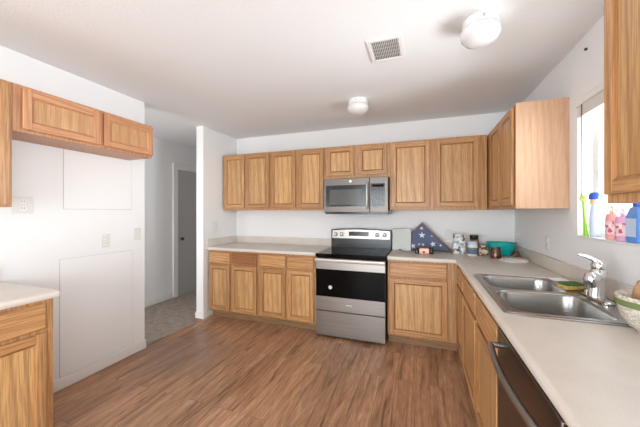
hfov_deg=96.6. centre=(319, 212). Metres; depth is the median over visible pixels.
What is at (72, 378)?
baseboard
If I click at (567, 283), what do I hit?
sponge
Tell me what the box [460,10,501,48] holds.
ceiling light
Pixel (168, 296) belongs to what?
baseboard
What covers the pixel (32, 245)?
wall
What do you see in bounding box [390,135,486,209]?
upper cabinet
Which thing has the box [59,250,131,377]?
access panel
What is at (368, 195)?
microwave
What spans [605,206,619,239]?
soap bottle
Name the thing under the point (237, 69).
ceiling
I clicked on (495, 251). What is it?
candle jar
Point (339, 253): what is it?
cooktop
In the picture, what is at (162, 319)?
floor
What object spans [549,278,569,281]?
soap dish
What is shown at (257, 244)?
countertop
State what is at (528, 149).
upper cabinet
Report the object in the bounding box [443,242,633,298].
backsplash
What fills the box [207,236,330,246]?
backsplash
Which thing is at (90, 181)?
access panel
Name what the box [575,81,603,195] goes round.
window blind
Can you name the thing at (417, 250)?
trinket box
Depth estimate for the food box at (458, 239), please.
3.08 m
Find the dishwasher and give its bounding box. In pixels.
[488,327,567,426]
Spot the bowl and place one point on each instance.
(507, 248)
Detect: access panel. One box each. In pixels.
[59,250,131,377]
[63,149,131,209]
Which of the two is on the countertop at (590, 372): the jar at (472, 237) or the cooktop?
the jar at (472, 237)
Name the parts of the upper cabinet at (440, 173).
panel, door, panel, door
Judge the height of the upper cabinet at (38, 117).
0.291 m
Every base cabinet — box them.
[0,298,52,426]
[209,250,262,321]
[259,253,315,329]
[388,260,457,350]
[456,266,464,364]
[463,277,499,426]
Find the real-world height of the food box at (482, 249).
0.105 m
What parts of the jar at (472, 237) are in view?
lid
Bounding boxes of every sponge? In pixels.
[557,284,584,289]
[558,281,583,285]
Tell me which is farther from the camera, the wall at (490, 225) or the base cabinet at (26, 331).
the wall at (490, 225)
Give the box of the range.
[315,228,391,343]
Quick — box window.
[577,106,639,246]
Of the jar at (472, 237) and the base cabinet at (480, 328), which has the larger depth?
the jar at (472, 237)
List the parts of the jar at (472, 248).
lid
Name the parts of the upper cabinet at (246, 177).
door, panel, door, panel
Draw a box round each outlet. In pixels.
[12,196,32,213]
[101,234,109,247]
[445,230,450,239]
[545,236,548,250]
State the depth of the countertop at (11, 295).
1.58 m
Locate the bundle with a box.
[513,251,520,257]
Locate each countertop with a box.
[0,282,59,309]
[206,236,330,255]
[387,242,639,426]
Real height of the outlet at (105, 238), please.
0.116 m
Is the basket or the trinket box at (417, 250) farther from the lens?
the trinket box at (417, 250)
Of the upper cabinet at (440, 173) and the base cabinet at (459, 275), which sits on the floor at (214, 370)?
the base cabinet at (459, 275)
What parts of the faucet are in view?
lever, deck plate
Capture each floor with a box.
[53,315,477,426]
[145,290,200,345]
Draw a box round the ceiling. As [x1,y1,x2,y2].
[0,0,603,148]
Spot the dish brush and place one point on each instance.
(583, 198)
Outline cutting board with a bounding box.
[392,228,410,250]
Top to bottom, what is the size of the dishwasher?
0.872 m
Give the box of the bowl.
[485,241,516,255]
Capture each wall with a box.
[0,45,236,381]
[145,137,195,300]
[237,112,514,243]
[515,15,639,285]
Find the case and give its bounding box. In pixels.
[411,222,452,252]
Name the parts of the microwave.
door glass, door, handle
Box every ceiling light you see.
[347,97,368,115]
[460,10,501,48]
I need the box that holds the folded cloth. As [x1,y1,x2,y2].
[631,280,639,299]
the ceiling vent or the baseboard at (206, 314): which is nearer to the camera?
the ceiling vent
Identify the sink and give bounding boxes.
[473,273,630,326]
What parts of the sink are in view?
bowl, bowl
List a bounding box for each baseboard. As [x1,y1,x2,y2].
[53,339,145,392]
[145,293,171,306]
[195,312,203,318]
[204,310,208,318]
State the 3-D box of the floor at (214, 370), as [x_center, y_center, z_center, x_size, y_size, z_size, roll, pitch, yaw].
[-0.580,1.397,0.876,3.603,0.060,6.000,0,0,20]
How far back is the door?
4.74 m
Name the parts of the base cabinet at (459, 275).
panel, drawer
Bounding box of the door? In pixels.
[173,163,195,297]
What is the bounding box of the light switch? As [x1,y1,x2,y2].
[134,228,140,239]
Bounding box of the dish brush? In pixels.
[579,195,588,235]
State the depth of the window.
1.78 m
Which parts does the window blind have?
cord, head rail, rail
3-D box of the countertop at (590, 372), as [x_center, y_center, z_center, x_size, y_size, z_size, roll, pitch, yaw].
[0.915,0.421,1.629,1.287,0.137,3.579,0,0,20]
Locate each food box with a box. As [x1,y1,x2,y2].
[453,234,464,253]
[478,245,487,255]
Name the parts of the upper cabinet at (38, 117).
door, panel, door, panel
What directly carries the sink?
in the countertop at (590, 372)
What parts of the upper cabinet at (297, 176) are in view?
panel, door, panel, door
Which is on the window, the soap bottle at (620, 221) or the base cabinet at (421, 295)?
the soap bottle at (620, 221)
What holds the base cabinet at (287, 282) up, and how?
on the floor at (214, 370)
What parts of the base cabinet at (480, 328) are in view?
panel, drawer, door, door, panel, drawer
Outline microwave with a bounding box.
[324,177,391,213]
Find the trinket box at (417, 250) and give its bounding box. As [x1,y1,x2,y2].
[415,247,433,253]
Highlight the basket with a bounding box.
[613,290,639,332]
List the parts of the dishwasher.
handle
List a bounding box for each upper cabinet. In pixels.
[0,79,11,206]
[12,82,152,159]
[223,152,270,209]
[271,148,325,209]
[326,142,389,178]
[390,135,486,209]
[487,97,568,209]
[604,0,639,202]
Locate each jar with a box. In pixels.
[467,241,477,255]
[470,235,478,244]
[490,246,501,258]
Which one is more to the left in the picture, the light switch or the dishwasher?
the light switch
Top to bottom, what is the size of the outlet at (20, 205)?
0.116 m
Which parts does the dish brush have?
brush handle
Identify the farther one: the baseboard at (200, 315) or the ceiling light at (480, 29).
the baseboard at (200, 315)
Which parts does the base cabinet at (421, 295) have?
door, panel, drawer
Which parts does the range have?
handle, storage drawer, oven door, control panel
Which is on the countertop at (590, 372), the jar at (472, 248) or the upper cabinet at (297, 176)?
the jar at (472, 248)
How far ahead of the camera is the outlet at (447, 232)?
3.32 m
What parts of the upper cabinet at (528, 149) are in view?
panel, door, frame, panel, door, panel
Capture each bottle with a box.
[588,192,600,236]
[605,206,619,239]
[615,209,626,241]
[626,203,639,243]
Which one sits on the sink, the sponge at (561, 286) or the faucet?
the sponge at (561, 286)
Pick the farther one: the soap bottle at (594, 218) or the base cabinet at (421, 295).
the base cabinet at (421, 295)
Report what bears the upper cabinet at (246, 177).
attached to the wall at (490, 225)
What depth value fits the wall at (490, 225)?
3.59 m
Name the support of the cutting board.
on the countertop at (590, 372)
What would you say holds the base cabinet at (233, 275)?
on the floor at (214, 370)
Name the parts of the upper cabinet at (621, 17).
frame, panel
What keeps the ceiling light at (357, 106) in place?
attached to the ceiling
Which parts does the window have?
sill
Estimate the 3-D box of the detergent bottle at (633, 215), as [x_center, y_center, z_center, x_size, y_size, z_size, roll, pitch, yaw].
[1.556,0.047,1.391,0.059,0.208,0.110,0,0,20]
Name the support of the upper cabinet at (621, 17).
attached to the wall at (580, 71)
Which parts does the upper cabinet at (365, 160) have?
door, panel, door, panel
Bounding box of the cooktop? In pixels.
[315,247,391,260]
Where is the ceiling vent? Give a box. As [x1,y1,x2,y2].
[366,34,403,62]
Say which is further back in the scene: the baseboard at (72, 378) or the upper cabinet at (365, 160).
the upper cabinet at (365, 160)
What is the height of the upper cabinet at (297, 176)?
0.764 m
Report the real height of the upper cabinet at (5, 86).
0.752 m
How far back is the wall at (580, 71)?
1.86 m
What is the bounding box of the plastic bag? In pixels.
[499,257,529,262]
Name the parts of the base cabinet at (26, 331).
panel, drawer, door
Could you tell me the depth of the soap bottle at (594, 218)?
1.74 m
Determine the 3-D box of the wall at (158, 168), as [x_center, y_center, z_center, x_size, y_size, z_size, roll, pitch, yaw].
[-2.668,0.132,3.780,0.120,2.469,5.520,0,0,20]
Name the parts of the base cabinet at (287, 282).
door, panel, drawer, panel, drawer, door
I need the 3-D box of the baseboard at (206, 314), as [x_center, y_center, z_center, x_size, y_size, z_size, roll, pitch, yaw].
[-1.468,1.324,3.684,0.012,0.085,0.100,0,0,20]
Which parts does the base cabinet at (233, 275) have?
drawer, door, panel, drawer, door, panel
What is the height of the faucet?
0.227 m
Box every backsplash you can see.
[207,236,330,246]
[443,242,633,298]
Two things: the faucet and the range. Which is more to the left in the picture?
the range
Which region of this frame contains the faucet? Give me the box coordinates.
[578,253,615,305]

